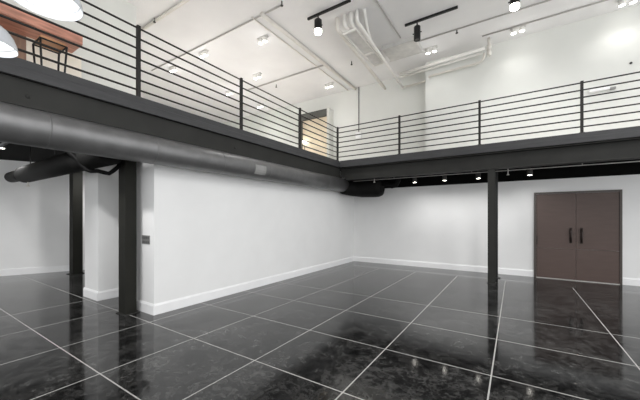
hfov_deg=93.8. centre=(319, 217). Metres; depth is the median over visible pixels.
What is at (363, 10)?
ceiling pipe
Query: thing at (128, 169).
steel column
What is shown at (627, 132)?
trim
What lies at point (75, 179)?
steel column
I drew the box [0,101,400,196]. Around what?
air duct
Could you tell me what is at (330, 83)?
ceiling spotlight
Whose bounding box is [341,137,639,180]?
steel beam
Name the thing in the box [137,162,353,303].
wall
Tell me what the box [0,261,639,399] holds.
floor
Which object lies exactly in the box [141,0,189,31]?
ceiling pipe
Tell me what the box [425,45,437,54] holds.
ceiling spotlight
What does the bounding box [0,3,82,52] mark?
countertop
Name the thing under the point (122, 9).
wall
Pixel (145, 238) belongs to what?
light switch
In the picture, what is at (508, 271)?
baseboard
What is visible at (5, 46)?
diffuser
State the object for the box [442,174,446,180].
spotlight
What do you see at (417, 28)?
track light
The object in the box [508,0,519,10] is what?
track light
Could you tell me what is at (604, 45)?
wall
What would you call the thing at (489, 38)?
pipe
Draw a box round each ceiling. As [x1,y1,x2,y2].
[0,72,633,170]
[125,0,639,122]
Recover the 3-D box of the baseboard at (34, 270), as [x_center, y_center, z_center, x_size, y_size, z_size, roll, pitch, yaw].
[-9.676,1.445,6.858,7.694,0.170,0.020,0,0,-33]
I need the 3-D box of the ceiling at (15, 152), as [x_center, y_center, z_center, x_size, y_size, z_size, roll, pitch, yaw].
[-1.910,-1.579,5.132,19.200,0.158,12.920,0,0,33]
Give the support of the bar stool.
on the floor
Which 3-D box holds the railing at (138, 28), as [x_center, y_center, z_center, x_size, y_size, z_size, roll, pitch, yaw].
[-2.475,-2.213,4.465,0.090,1.048,10.985,0,0,33]
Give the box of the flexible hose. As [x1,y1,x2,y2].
[64,151,121,174]
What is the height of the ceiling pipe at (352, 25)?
0.292 m
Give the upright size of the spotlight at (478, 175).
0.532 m
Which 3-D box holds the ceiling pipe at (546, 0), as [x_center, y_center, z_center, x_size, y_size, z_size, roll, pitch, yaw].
[4.709,-4.630,6.504,6.000,0.031,0.032,0,0,33]
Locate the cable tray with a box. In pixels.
[343,27,383,66]
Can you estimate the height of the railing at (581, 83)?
1.048 m
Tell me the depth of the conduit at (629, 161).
6.93 m
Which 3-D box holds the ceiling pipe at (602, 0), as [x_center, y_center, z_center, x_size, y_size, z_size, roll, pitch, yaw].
[5.865,-4.630,6.539,4.100,0.031,0.032,0,0,33]
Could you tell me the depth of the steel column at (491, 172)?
6.89 m
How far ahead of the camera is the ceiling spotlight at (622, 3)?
6.33 m
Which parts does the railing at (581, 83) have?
post, post, post, rail, rail, rail, rail, rail, rail, rail, post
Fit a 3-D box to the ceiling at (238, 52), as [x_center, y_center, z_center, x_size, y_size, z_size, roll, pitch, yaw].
[-1.847,-4.725,5.229,19.200,0.150,13.150,0,0,33]
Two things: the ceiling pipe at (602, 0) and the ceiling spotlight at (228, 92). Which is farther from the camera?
the ceiling spotlight at (228, 92)
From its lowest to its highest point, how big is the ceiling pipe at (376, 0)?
0.031 m
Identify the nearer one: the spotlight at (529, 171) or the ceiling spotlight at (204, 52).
the spotlight at (529, 171)
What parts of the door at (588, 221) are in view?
handle, handle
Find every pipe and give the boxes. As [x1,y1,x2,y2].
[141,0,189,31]
[151,5,280,70]
[247,65,322,89]
[251,17,347,90]
[260,12,355,89]
[336,17,385,89]
[343,14,349,30]
[349,11,357,28]
[355,9,484,88]
[362,8,371,38]
[376,0,400,37]
[399,47,484,75]
[399,52,482,77]
[419,0,550,41]
[482,0,607,36]
[487,37,490,56]
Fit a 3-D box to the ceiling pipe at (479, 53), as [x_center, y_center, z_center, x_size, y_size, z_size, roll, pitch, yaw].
[3.401,-4.370,8.656,2.307,0.058,0.060,0,0,38]
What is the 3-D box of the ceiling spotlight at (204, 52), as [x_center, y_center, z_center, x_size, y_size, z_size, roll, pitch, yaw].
[-3.256,-4.574,8.382,0.320,0.152,0.122,0,0,33]
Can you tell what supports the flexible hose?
hanging from the air duct at (62, 164)
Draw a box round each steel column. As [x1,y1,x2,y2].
[68,171,84,274]
[116,160,139,315]
[487,169,495,283]
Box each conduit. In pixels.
[353,161,639,181]
[356,87,361,138]
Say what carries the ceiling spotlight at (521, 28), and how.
hanging from the ceiling at (238, 52)
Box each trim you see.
[0,57,339,167]
[340,126,639,167]
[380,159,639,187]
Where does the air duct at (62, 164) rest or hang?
hanging from the ceiling at (15, 152)
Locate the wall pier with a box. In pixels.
[85,164,118,290]
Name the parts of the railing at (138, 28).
post, rail, rail, rail, rail, post, post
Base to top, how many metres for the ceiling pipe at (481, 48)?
0.082 m
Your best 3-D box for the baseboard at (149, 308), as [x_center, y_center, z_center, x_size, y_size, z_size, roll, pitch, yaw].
[-0.968,1.445,7.747,0.648,0.170,6.948,0,0,33]
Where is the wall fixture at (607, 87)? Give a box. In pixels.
[589,86,615,92]
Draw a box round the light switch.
[142,235,149,243]
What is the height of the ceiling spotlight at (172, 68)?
0.152 m
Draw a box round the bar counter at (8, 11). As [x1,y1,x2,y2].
[0,3,82,77]
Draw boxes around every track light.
[307,0,350,34]
[405,5,457,41]
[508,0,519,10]
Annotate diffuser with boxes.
[0,41,13,51]
[27,0,79,12]
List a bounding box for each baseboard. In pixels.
[0,264,84,275]
[83,287,118,300]
[137,256,353,315]
[354,256,639,285]
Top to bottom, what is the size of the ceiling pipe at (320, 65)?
0.043 m
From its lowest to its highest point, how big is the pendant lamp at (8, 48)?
3.235 m
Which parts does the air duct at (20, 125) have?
access plate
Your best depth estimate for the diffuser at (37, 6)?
2.10 m
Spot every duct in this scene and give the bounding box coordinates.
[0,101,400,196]
[4,146,121,182]
[381,36,423,61]
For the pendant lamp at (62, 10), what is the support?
hanging from the ceiling at (238, 52)
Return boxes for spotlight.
[168,66,176,72]
[199,49,208,57]
[226,89,232,95]
[253,72,261,79]
[257,34,268,44]
[325,82,333,88]
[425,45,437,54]
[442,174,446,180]
[476,171,480,178]
[510,24,525,34]
[527,167,532,175]
[617,0,637,7]
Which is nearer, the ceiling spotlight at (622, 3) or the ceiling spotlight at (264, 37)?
the ceiling spotlight at (622, 3)
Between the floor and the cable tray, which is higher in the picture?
the cable tray
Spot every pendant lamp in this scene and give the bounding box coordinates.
[0,26,17,57]
[14,0,82,21]
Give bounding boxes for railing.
[0,0,337,156]
[337,71,639,160]
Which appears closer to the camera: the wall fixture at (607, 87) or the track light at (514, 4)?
the track light at (514, 4)
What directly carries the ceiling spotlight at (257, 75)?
hanging from the ceiling at (238, 52)
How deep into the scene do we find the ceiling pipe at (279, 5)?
7.59 m
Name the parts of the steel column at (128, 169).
plate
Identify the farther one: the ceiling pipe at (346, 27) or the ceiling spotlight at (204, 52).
the ceiling spotlight at (204, 52)
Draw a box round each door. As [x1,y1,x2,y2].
[298,108,332,158]
[534,189,621,284]
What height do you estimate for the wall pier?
3.030 m
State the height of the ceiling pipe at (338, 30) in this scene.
0.495 m
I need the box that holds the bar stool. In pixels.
[32,35,67,72]
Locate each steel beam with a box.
[0,73,341,177]
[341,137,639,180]
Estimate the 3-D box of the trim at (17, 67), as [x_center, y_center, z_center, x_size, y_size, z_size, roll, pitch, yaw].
[-2.441,-1.593,4.362,0.050,0.194,11.050,0,0,33]
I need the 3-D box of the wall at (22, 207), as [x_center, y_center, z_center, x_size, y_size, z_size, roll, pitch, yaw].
[-9.717,0.015,6.920,7.693,3.030,0.171,0,0,-33]
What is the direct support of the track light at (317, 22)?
hanging from the ceiling at (238, 52)
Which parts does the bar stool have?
leg, leg, seat frame, seat, leg, leg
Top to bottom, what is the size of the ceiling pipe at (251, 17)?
0.031 m
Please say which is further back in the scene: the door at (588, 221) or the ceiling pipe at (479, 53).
the ceiling pipe at (479, 53)
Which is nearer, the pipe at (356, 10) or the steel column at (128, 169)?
the steel column at (128, 169)
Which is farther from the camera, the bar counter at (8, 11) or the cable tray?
the cable tray
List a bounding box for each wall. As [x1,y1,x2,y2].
[0,160,84,269]
[2,0,135,94]
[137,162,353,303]
[223,4,639,160]
[354,174,639,283]
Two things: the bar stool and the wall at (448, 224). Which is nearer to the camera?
the bar stool
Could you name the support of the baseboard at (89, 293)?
attached to the wall pier
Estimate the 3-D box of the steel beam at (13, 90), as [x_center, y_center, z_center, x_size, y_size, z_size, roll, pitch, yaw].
[-2.474,-1.341,4.473,0.214,0.305,11.200,0,0,33]
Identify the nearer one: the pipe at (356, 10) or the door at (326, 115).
the pipe at (356, 10)
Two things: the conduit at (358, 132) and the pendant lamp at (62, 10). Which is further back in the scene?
the conduit at (358, 132)
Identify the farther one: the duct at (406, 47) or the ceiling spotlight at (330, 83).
the ceiling spotlight at (330, 83)
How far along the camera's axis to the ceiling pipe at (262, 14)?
8.04 m

